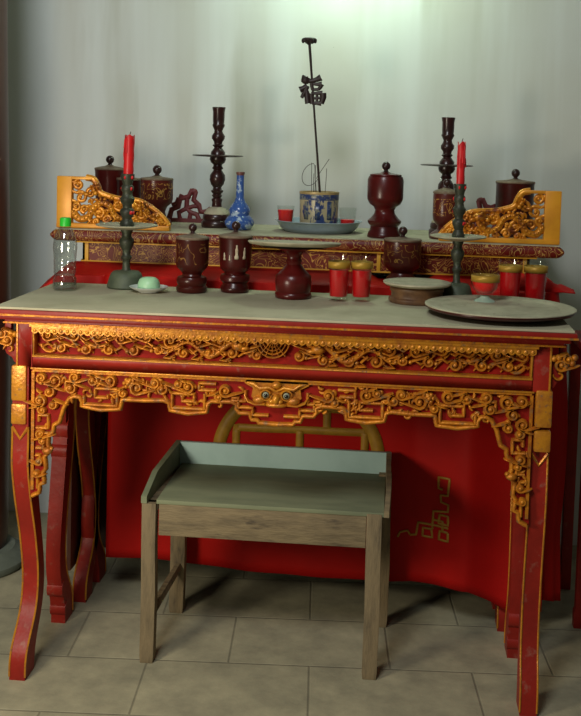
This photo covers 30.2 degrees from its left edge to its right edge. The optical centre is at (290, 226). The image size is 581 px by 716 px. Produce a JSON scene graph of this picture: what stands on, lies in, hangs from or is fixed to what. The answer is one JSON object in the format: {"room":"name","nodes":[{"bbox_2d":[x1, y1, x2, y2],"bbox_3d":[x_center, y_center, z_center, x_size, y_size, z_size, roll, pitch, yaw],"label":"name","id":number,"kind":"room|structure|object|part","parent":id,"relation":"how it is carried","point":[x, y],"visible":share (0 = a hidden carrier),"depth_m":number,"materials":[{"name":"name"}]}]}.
{"room":"house of worship","nodes":[
{"label":"house of worship","id":0,"kind":"room"},
{"bbox_2d":[0,511,580,715],"bbox_3d":[-0.221,1.426,1.262,6.400,0.100,5.830,2,4,6],"label":"floor","id":1,"kind":"structure","parent":0,"point":[242,643],"depth_m":3.14,"materials":[{"name":"tile"}]},
{"bbox_2d":[0,0,21,577],"bbox_3d":[-1.074,-0.330,3.622,0.400,3.000,0.400,2,4,6],"label":"wooden pillar","id":2,"kind":"structure","parent":1,"relation":"on","point":[10,552],"depth_m":3.63,"materials":[{"name":"brown wood"}]},
{"bbox_2d":[139,440,391,679],"bbox_3d":[-0.057,0.964,3.182,0.700,0.542,0.376,2,4,6],"label":"desk","id":3,"kind":"object","parent":1,"relation":"on","point":[232,491],"visible":1,"depth_m":3.06,"materials":[{"name":"brown wood"}]},
{"bbox_3d":[-0.400,1.005,3.048,0.042,0.462,0.037,2,4,6],"label":"leg","id":4,"kind":"part","parent":3,"relation":"part of","materials":[{"name":"brown wood"}]},
{"bbox_3d":[-0.369,0.774,3.204,0.029,0.022,0.350,2,4,6],"label":"rail","id":5,"kind":"part","parent":3,"relation":"part of","materials":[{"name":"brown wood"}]},
{"bbox_3d":[-0.351,0.982,3.378,0.047,0.462,0.037,2,4,6],"label":"leg","id":6,"kind":"part","parent":3,"relation":"part of","materials":[{"name":"brown wood"}]},
{"bbox_3d":[-0.080,0.831,2.998,0.580,0.090,0.018,2,4,6],"label":"rail","id":7,"kind":"part","parent":3,"relation":"part of","materials":[{"name":"brown wood"}]},
{"bbox_3d":[0.227,1.023,2.987,0.044,0.470,0.037,2,4,6],"label":"leg","id":8,"kind":"part","parent":3,"relation":"part of","materials":[{"name":"brown wood"}]},
{"bbox_3d":[0.286,0.995,3.315,0.042,0.480,0.037,2,4,6],"label":"leg","id":9,"kind":"part","parent":3,"relation":"part of","materials":[{"name":"brown wood"}]},
{"bbox_2d":[67,273,505,631],"bbox_3d":[0.038,0.676,3.667,1.480,1.050,0.677,2,4,6],"label":"altar table","id":10,"kind":"object","parent":1,"relation":"on","point":[87,510],"visible":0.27,"depth_m":3.49,"materials":[{"name":"red paint"}]},
{"bbox_3d":[-0.681,0.636,3.557,0.012,0.906,0.311,2,4,6],"label":"panel","id":11,"kind":"part","parent":10,"relation":"part of","materials":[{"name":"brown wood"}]},
{"bbox_3d":[-0.653,0.694,3.477,0.042,1.004,0.154,2,4,6],"label":"leg","id":12,"kind":"part","parent":10,"relation":"part of","materials":[{"name":"red paint"}]},
{"bbox_3d":[-0.645,0.688,3.557,0.042,1.004,0.154,2,4,6],"label":"leg","id":13,"kind":"part","parent":10,"relation":"part of","materials":[{"name":"red paint"}]},
{"bbox_3d":[0.037,0.669,3.652,1.470,0.946,0.015,2,4,6],"label":"panel","id":14,"kind":"part","parent":10,"relation":"part of","materials":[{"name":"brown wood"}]},
{"bbox_2d":[40,261,574,611],"bbox_3d":[0.043,0.623,3.498,1.685,1.030,0.430,2,4,6],"label":"altar cloth","id":15,"kind":"object","parent":10,"relation":"on","point":[451,498],"visible":0.32,"depth_m":3.35,"materials":[{"name":"red fabric"}]},
{"bbox_2d":[50,221,563,275],"bbox_3d":[0.056,0.081,3.640,1.630,0.129,0.480,2,4,6],"label":"shelf","id":16,"kind":"object","parent":15,"relation":"on","point":[99,245],"visible":0.55,"depth_m":3.43,"materials":[{"name":"red wood"}]},
{"bbox_2d":[94,155,123,220],"bbox_3d":[-0.651,-0.138,3.876,0.111,0.234,0.111,2,4,6],"label":"canister","id":17,"kind":"object","parent":16,"relation":"on","point":[107,175],"visible":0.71,"depth_m":3.83,"materials":[{"name":"brown wood"}]},
{"bbox_3d":[-0.649,-0.211,3.871,0.111,0.017,0.111,2,4,6],"label":"lid","id":18,"kind":"part","parent":17,"relation":"part of","materials":[{"name":"wood"}]},
{"bbox_3d":[-0.648,-0.237,3.869,0.030,0.036,0.030,2,4,6],"label":"knob","id":19,"kind":"part","parent":17,"relation":"part of","materials":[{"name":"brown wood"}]},
{"bbox_2d":[56,174,170,230],"bbox_3d":[-0.573,-0.079,3.501,0.379,0.176,0.042,2,4,6],"label":"panel","id":20,"kind":"object","parent":16,"relation":"on","point":[67,206],"visible":0.83,"depth_m":3.50,"materials":[{"name":"gold metal"}]},
{"bbox_2d":[116,177,140,221],"bbox_3d":[-0.572,-0.109,3.810,0.091,0.190,0.091,2,4,6],"label":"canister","id":21,"kind":"object","parent":16,"relation":"on","point":[137,181],"visible":0.16,"depth_m":3.78,"materials":[{"name":"brown wood"}]},
{"bbox_3d":[-0.571,-0.170,3.805,0.091,0.013,0.091,2,4,6],"label":"lid","id":22,"kind":"part","parent":21,"relation":"part of","materials":[{"name":"brown wood"}]},
{"bbox_2d":[141,165,173,223],"bbox_3d":[-0.465,-0.110,3.744,0.114,0.207,0.114,2,4,6],"label":"jar","id":23,"kind":"object","parent":16,"relation":"on","point":[157,190],"visible":0.82,"depth_m":3.70,"materials":[{"name":"brown wood"}]},
{"bbox_3d":[-0.463,-0.168,3.740,0.114,0.015,0.114,2,4,6],"label":"lid","id":24,"kind":"part","parent":23,"relation":"part of","materials":[{"name":"brown wood"}]},
{"bbox_3d":[-0.463,-0.194,3.738,0.032,0.038,0.032,2,4,6],"label":"knob","id":25,"kind":"part","parent":23,"relation":"part of","materials":[{"name":"brown wood"}]},
{"bbox_2d":[167,188,209,222],"bbox_3d":[-0.365,-0.076,3.893,0.169,0.124,0.016,2,4,6],"label":"red fretwork","id":26,"kind":"object","parent":16,"relation":"on","point":[193,192],"visible":0.88,"depth_m":3.89,"materials":[{"name":"red wood"}]},
{"bbox_2d":[193,107,242,227],"bbox_3d":[-0.249,-0.202,3.686,0.176,0.411,0.176,2,4,6],"label":"candlestick","id":27,"kind":"object","parent":16,"relation":"on","point":[214,216],"visible":0.98,"depth_m":3.66,"materials":[{"name":"brown wood"}]},
{"bbox_3d":[-0.251,-0.152,3.689,0.056,0.173,0.056,2,4,6],"label":"stem","id":28,"kind":"part","parent":27,"relation":"part of","materials":[{"name":"brown wood"}]},
{"bbox_3d":[-0.248,-0.241,3.683,0.176,0.009,0.176,2,4,6],"label":"drip dish","id":29,"kind":"part","parent":27,"relation":"part of","materials":[{"name":"brown wood"}]},
{"bbox_2d":[211,107,225,154],"bbox_3d":[-0.246,-0.324,3.676,0.050,0.164,0.050,2,4,6],"label":"socket","id":30,"kind":"object","parent":27,"relation":"attached to","point":[218,137],"depth_m":3.66,"materials":[{"name":"brown wood"}]},
{"bbox_2d":[225,172,253,230],"bbox_3d":[-0.170,-0.085,3.613,0.100,0.194,0.100,2,4,6],"label":"porcelain vase","id":31,"kind":"object","parent":16,"relation":"on","point":[239,211],"visible":0.98,"depth_m":3.59,"materials":[{"name":"blue ceramic"}]},
{"bbox_3d":[0.035,0.104,3.435,1.470,0.068,0.040,2,4,6],"label":"yellow frame","id":32,"kind":"part","parent":16,"relation":"part of","materials":[{"name":"paint"}]},
{"bbox_2d":[275,217,361,233],"bbox_3d":[0.094,-0.002,3.631,0.294,0.039,0.294,2,4,6],"label":"tray","id":33,"kind":"object","parent":16,"relation":"on","point":[295,226],"visible":0.84,"depth_m":3.52,"materials":[{"name":"grey ceramic"}]},
{"bbox_2d":[278,209,292,221],"bbox_3d":[-0.017,-0.036,3.634,0.061,0.068,0.061,2,4,6],"label":"glass","id":34,"kind":"object","parent":33,"relation":"on","point":[283,214],"visible":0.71,"depth_m":3.61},
{"bbox_2d":[299,191,338,222],"bbox_3d":[0.096,-0.058,3.627,0.135,0.119,0.135,2,4,6],"label":"pot","id":35,"kind":"object","parent":33,"relation":"on","point":[315,207],"visible":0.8,"depth_m":3.57,"materials":[{"name":"blue ceramic"}]},
{"bbox_2d":[299,37,325,191],"bbox_3d":[0.070,-0.355,3.595,0.095,0.542,0.046,2,4,6],"label":"rod","id":36,"kind":"object","parent":35,"relation":"in","point":[309,97],"visible":0.99,"depth_m":3.58,"materials":[{"name":"black metal"}]},
{"bbox_3d":[0.081,-0.351,3.595,0.062,0.535,0.010,2,4,6],"label":"rod","id":37,"kind":"part","parent":36,"relation":"part of","materials":[{"name":"black metal"}]},
{"bbox_2d":[302,160,328,191],"bbox_3d":[0.084,-0.162,3.620,0.092,0.133,0.012,2,4,6],"label":"burnt incense","id":38,"kind":"object","parent":35,"relation":"in","point":[328,160],"visible":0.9,"depth_m":3.62,"materials":[{"name":"grey"}]},
{"bbox_2d":[341,219,354,222],"bbox_3d":[0.192,-0.028,3.609,0.061,0.068,0.061,2,4,6],"label":"glass","id":39,"kind":"object","parent":33,"relation":"on","point":[342,220],"visible":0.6,"depth_m":3.59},
{"bbox_2d":[367,162,403,238],"bbox_3d":[0.305,-0.086,3.468,0.116,0.244,0.116,2,4,6],"label":"urn","id":40,"kind":"object","parent":16,"relation":"on","point":[385,189],"visible":0.98,"depth_m":3.43,"materials":[{"name":"red paint"}]},
{"bbox_3d":[0.307,-0.168,3.462,0.103,0.015,0.103,2,4,6],"label":"lid","id":41,"kind":"part","parent":40,"relation":"part of","materials":[{"name":"red paint"}]},
{"bbox_3d":[0.307,-0.191,3.460,0.028,0.034,0.028,2,4,6],"label":"knob","id":42,"kind":"part","parent":40,"relation":"part of","materials":[{"name":"brown wood"}]},
{"bbox_2d":[429,178,455,239],"bbox_3d":[0.503,-0.057,3.477,0.104,0.195,0.104,2,4,6],"label":"jar","id":43,"kind":"object","parent":16,"relation":"on","point":[443,202],"visible":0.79,"depth_m":3.44,"materials":[{"name":"brown wood"}]},
{"bbox_3d":[0.504,-0.115,3.473,0.089,0.019,0.089,2,4,6],"label":"lid","id":44,"kind":"part","parent":43,"relation":"part of","materials":[{"name":"wood"}]},
{"bbox_3d":[0.505,-0.139,3.471,0.025,0.031,0.025,2,4,6],"label":"knob","id":45,"kind":"part","parent":43,"relation":"part of","materials":[{"name":"brown wood"}]},
{"bbox_2d":[420,117,472,233],"bbox_3d":[0.519,-0.165,3.585,0.176,0.394,0.176,2,4,6],"label":"candlestick","id":46,"kind":"object","parent":16,"relation":"on","point":[446,166],"visible":0.65,"depth_m":3.56,"materials":[{"name":"brown wood"}]},
{"bbox_3d":[0.517,-0.117,3.588,0.056,0.166,0.056,2,4,6],"label":"stem","id":47,"kind":"part","parent":46,"relation":"part of","materials":[{"name":"brown wood"}]},
{"bbox_3d":[0.520,-0.202,3.582,0.176,0.008,0.176,2,4,6],"label":"drip dish","id":48,"kind":"part","parent":46,"relation":"part of","materials":[{"name":"brown wood"}]},
{"bbox_2d":[439,117,454,163],"bbox_3d":[0.522,-0.282,3.576,0.050,0.158,0.050,2,4,6],"label":"socket","id":49,"kind":"object","parent":46,"relation":"attached to","point":[447,146],"depth_m":3.56,"materials":[{"name":"brown wood"}]},
{"bbox_2d":[467,197,494,227],"bbox_3d":[0.682,-0.040,3.791,0.169,0.124,0.016,2,4,6],"label":"red fretwork","id":50,"kind":"object","parent":16,"relation":"on","point":[480,201],"visible":0.23,"depth_m":3.78,"materials":[{"name":"red wood"}]},
{"bbox_2d":[438,188,561,244],"bbox_3d":[0.655,-0.036,3.382,0.379,0.176,0.042,2,4,6],"label":"panel","id":51,"kind":"object","parent":16,"relation":"on","point":[548,223],"visible":0.85,"depth_m":3.37,"materials":[{"name":"gold metal"}]},
{"bbox_2d":[494,169,534,237],"bbox_3d":[0.761,-0.081,3.659,0.134,0.229,0.134,2,4,6],"label":"canister","id":52,"kind":"object","parent":16,"relation":"on","point":[506,190],"visible":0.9,"depth_m":3.61,"materials":[{"name":"brown wood"}]},
{"bbox_3d":[0.763,-0.153,3.654,0.134,0.015,0.134,2,4,6],"label":"lid","id":53,"kind":"part","parent":52,"relation":"part of","materials":[{"name":"wood"}]},
{"bbox_3d":[0.764,-0.177,3.652,0.029,0.035,0.029,2,4,6],"label":"knob","id":54,"kind":"part","parent":52,"relation":"part of","materials":[{"name":"brown wood"}]},
{"bbox_2d":[383,226,421,278],"bbox_3d":[0.343,0.089,3.304,0.117,0.178,0.117,2,4,6],"label":"jar","id":55,"kind":"object","parent":15,"relation":"on","point":[402,254],"visible":0.92,"depth_m":3.26,"materials":[{"name":"brown wood"}]},
{"bbox_3d":[0.344,0.038,3.300,0.117,0.013,0.117,2,4,6],"label":"lid","id":56,"kind":"part","parent":55,"relation":"part of","materials":[{"name":"wood"}]},
{"bbox_3d":[0.345,0.017,3.299,0.027,0.033,0.027,2,4,6],"label":"knob","id":57,"kind":"part","parent":55,"relation":"part of","materials":[{"name":"brown wood"}]},
{"bbox_3d":[0.678,0.740,3.348,0.042,1.004,0.154,2,4,6],"label":"leg","id":58,"kind":"part","parent":10,"relation":"part of","materials":[{"name":"red paint"}]},
{"bbox_2d":[0,282,579,715],"bbox_3d":[-0.023,0.730,3.050,1.546,1.030,0.532,2,4,6],"label":"altar table","id":59,"kind":"object","parent":1,"relation":"on","point":[280,362],"visible":1,"depth_m":2.82,"materials":[{"name":"red paint"}]},
{"bbox_3d":[-0.725,0.800,2.975,0.044,0.864,0.154,2,4,6],"label":"leg","id":60,"kind":"part","parent":59,"relation":"part of","materials":[{"name":"red paint"}]},
{"bbox_3d":[-0.697,0.779,3.263,0.044,0.864,0.132,2,4,6],"label":"leg","id":61,"kind":"part","parent":59,"relation":"part of","materials":[{"name":"red paint"}]},
{"bbox_2d":[60,217,70,225],"bbox_3d":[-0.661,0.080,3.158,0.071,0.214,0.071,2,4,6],"label":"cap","id":62,"kind":"object","parent":59,"relation":"on","point":[64,221],"visible":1,"depth_m":3.14,"materials":[{"name":"plastic"}]},
{"bbox_2d":[96,174,157,289],"bbox_3d":[-0.493,0.013,3.242,0.187,0.343,0.187,2,4,6],"label":"candle holder","id":63,"kind":"object","parent":59,"relation":"on","point":[122,279],"visible":0.97,"depth_m":3.22,"materials":[{"name":"green metal"}]},
{"bbox_3d":[-0.494,0.070,3.246,0.045,0.126,0.045,2,4,6],"label":"stem","id":64,"kind":"part","parent":63,"relation":"part of","materials":[{"name":"green metal"}]},
{"bbox_3d":[-0.492,0.002,3.241,0.187,0.017,0.187,2,4,6],"label":"drip dish","id":65,"kind":"part","parent":63,"relation":"part of","materials":[{"name":"grey metal"}]},
{"bbox_2d":[120,174,134,226],"bbox_3d":[-0.490,-0.078,3.235,0.044,0.158,0.044,2,4,6],"label":"socket","id":66,"kind":"object","parent":63,"relation":"attached to","point":[127,199],"depth_m":3.22,"materials":[{"name":"green metal"}]},
{"bbox_2d":[123,132,134,173],"bbox_3d":[-0.484,-0.220,3.224,0.034,0.126,0.032,1,4,-12],"label":"candle","id":67,"kind":"object","parent":63,"relation":"on","point":[129,141],"visible":1,"depth_m":3.21,"materials":[{"name":"wax"}]},
{"bbox_2d":[129,284,167,292],"bbox_3d":[-0.417,0.185,3.169,0.114,0.016,0.114,2,4,6],"label":"saucer","id":68,"kind":"object","parent":59,"relation":"on","point":[134,287],"visible":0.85,"depth_m":3.14,"materials":[{"name":"white ceramic"}]},
{"bbox_2d":[137,277,159,288],"bbox_3d":[-0.417,0.168,3.168,0.066,0.036,0.066,2,4,6],"label":"cake","id":69,"kind":"object","parent":68,"relation":"on","point":[144,282],"visible":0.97,"depth_m":3.14,"materials":[{"name":"green food"}]},
{"bbox_2d":[176,223,208,293],"bbox_3d":[-0.291,0.092,3.192,0.099,0.204,0.099,2,4,6],"label":"jar","id":70,"kind":"object","parent":59,"relation":"on","point":[192,249],"visible":1,"depth_m":3.16,"materials":[{"name":"brown wood"}]},
{"bbox_3d":[-0.289,0.029,3.188,0.099,0.017,0.099,2,4,6],"label":"lid","id":71,"kind":"part","parent":70,"relation":"part of","materials":[{"name":"wood"}]},
{"bbox_3d":[-0.289,0.006,3.186,0.025,0.031,0.025,2,4,6],"label":"knob","id":72,"kind":"part","parent":70,"relation":"part of","materials":[{"name":"brown wood"}]},
{"bbox_2d":[219,221,252,292],"bbox_3d":[-0.165,0.090,3.220,0.102,0.212,0.102,2,4,6],"label":"jar","id":73,"kind":"object","parent":59,"relation":"on","point":[235,251],"visible":1,"depth_m":3.19,"materials":[{"name":"brown wood"}]},
{"bbox_3d":[-0.163,0.025,3.215,0.102,0.017,0.102,2,4,6],"label":"lid","id":74,"kind":"part","parent":73,"relation":"part of","materials":[{"name":"wood"}]},
{"bbox_3d":[-0.162,0.001,3.213,0.027,0.033,0.027,2,4,6],"label":"knob","id":75,"kind":"part","parent":73,"relation":"part of","materials":[{"name":"brown wood"}]},
{"bbox_3d":[-0.032,0.339,2.823,1.394,0.125,0.048,2,4,6],"label":"frame","id":76,"kind":"part","parent":59,"relation":"part of","materials":[{"name":"red paint"}]},
{"bbox_3d":[-0.031,0.322,2.833,1.310,0.091,0.014,2,4,6],"label":"frieze panel","id":77,"kind":"part","parent":59,"relation":"part of","materials":[{"name":"gold metal"}]},
{"bbox_2d":[248,240,340,299],"bbox_3d":[0.010,0.121,3.139,0.272,0.170,0.272,2,4,6],"label":"tray","id":78,"kind":"object","parent":59,"relation":"on","point":[293,282],"visible":1,"depth_m":3.09,"materials":[{"name":"red paint"}]},
{"bbox_3d":[0.009,0.132,3.130,0.200,0.150,0.200,2,4,6],"label":"stem","id":79,"kind":"part","parent":78,"relation":"part of","materials":[{"name":"red paint"}]},
{"bbox_3d":[0.012,0.051,3.133,0.272,0.014,0.272,2,1,6],"label":"dish","id":80,"kind":"part","parent":78,"relation":"part of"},
{"bbox_2d":[328,260,350,296],"bbox_3d":[0.139,0.149,3.095,0.064,0.128,0.064,2,4,6],"label":"glass","id":81,"kind":"object","parent":59,"relation":"on","point":[338,275],"visible":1,"depth_m":3.07,"materials":[{"name":"red glass"}]},
{"bbox_2d":[351,260,372,296],"bbox_3d":[0.204,0.151,3.099,0.064,0.128,0.064,2,4,6],"label":"glass","id":82,"kind":"object","parent":59,"relation":"on","point":[361,274],"visible":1,"depth_m":3.08,"materials":[{"name":"red glass"}]},
{"bbox_2d":[383,277,450,305],"bbox_3d":[0.365,0.189,3.112,0.196,0.060,0.196,2,4,6],"label":"stand","id":83,"kind":"object","parent":59,"relation":"on","point":[412,291],"visible":0.93,"depth_m":3.05,"materials":[{"name":"brown wood"}]},
{"bbox_2d":[430,184,486,295],"bbox_3d":[0.491,0.047,3.158,0.165,0.343,0.165,2,4,6],"label":"candle holder","id":84,"kind":"object","parent":59,"relation":"on","point":[458,236],"visible":0.93,"depth_m":3.14,"materials":[{"name":"green metal"}]},
{"bbox_3d":[0.490,0.103,3.162,0.040,0.126,0.040,2,4,6],"label":"stem","id":85,"kind":"part","parent":84,"relation":"part of","materials":[{"name":"green metal"}]},
{"bbox_3d":[0.491,0.035,3.157,0.165,0.017,0.165,2,4,6],"label":"drip dish","id":86,"kind":"part","parent":84,"relation":"part of","materials":[{"name":"grey metal"}]},
{"bbox_2d":[452,184,465,237],"bbox_3d":[0.494,-0.045,3.151,0.039,0.158,0.039,2,4,6],"label":"socket","id":87,"kind":"object","parent":84,"relation":"attached to","point":[459,210],"depth_m":3.14,"materials":[{"name":"green metal"}]},
{"bbox_2d":[456,139,465,183],"bbox_3d":[0.499,-0.190,3.139,0.028,0.132,0.028,2,4,6],"label":"candle","id":88,"kind":"object","parent":84,"relation":"on","point":[461,153],"visible":1,"depth_m":3.13,"materials":[{"name":"wax"}]},
{"bbox_2d":[425,295,576,322],"bbox_3d":[0.564,0.226,2.901,0.402,0.028,0.402,2,4,6],"label":"round tray","id":89,"kind":"object","parent":59,"relation":"on","point":[506,309],"visible":0.97,"depth_m":2.85,"materials":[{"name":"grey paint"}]},
{"bbox_2d":[471,273,499,302],"bbox_3d":[0.541,0.169,2.994,0.080,0.084,0.080,2,4,6],"label":"goblet","id":90,"kind":"object","parent":89,"relation":"on","point":[482,282],"visible":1,"depth_m":2.97,"materials":[{"name":"clear glass"}]},
{"bbox_2d":[499,264,522,296],"bbox_3d":[0.644,0.161,3.163,0.069,0.122,0.069,2,4,6],"label":"glass","id":91,"kind":"object","parent":59,"relation":"on","point":[510,274],"visible":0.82,"depth_m":3.14,"materials":[{"name":"red glass"}]},
{"bbox_3d":[0.667,0.826,3.134,0.044,0.864,0.092,2,4,6],"label":"leg","id":92,"kind":"part","parent":59,"relation":"part of","materials":[{"name":"red paint"}]},
{"bbox_3d":[0.637,0.848,2.829,0.044,0.864,0.092,2,4,6],"label":"leg","id":93,"kind":"part","parent":59,"relation":"part of","materials":[{"name":"red paint"}]},
{"bbox_2d":[524,265,547,299],"bbox_3d":[0.718,0.164,3.158,0.070,0.122,0.070,2,4,6],"label":"glass","id":94,"kind":"object","parent":59,"relation":"on","point":[535,275],"visible":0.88,"depth_m":3.13,"materials":[{"name":"red glass"}]},
{"bbox_2d":[560,330,580,628],"bbox_3d":[1.097,0.805,3.458,0.385,0.880,0.350,2,4,6],"label":"stand","id":95,"kind":"object","parent":1,"relation":"on","point":[575,346],"visible":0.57,"depth_m":3.60,"materials":[{"name":"paint"}]},
{"bbox_3d":[0.911,0.823,3.327,0.038,0.855,0.032,2,4,6],"label":"leg","id":96,"kind":"part","parent":95,"relation":"part of","materials":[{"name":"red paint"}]},
{"bbox_2d":[7,0,580,545],"bbox_3d":[0.114,-0.283,4.102,6.400,3.100,0.120,2,4,6],"label":"wall","id":97,"kind":"structure","parent":0,"point":[84,75],"depth_m":4.04,"materials":[{"name":"white paint"}]}
]}

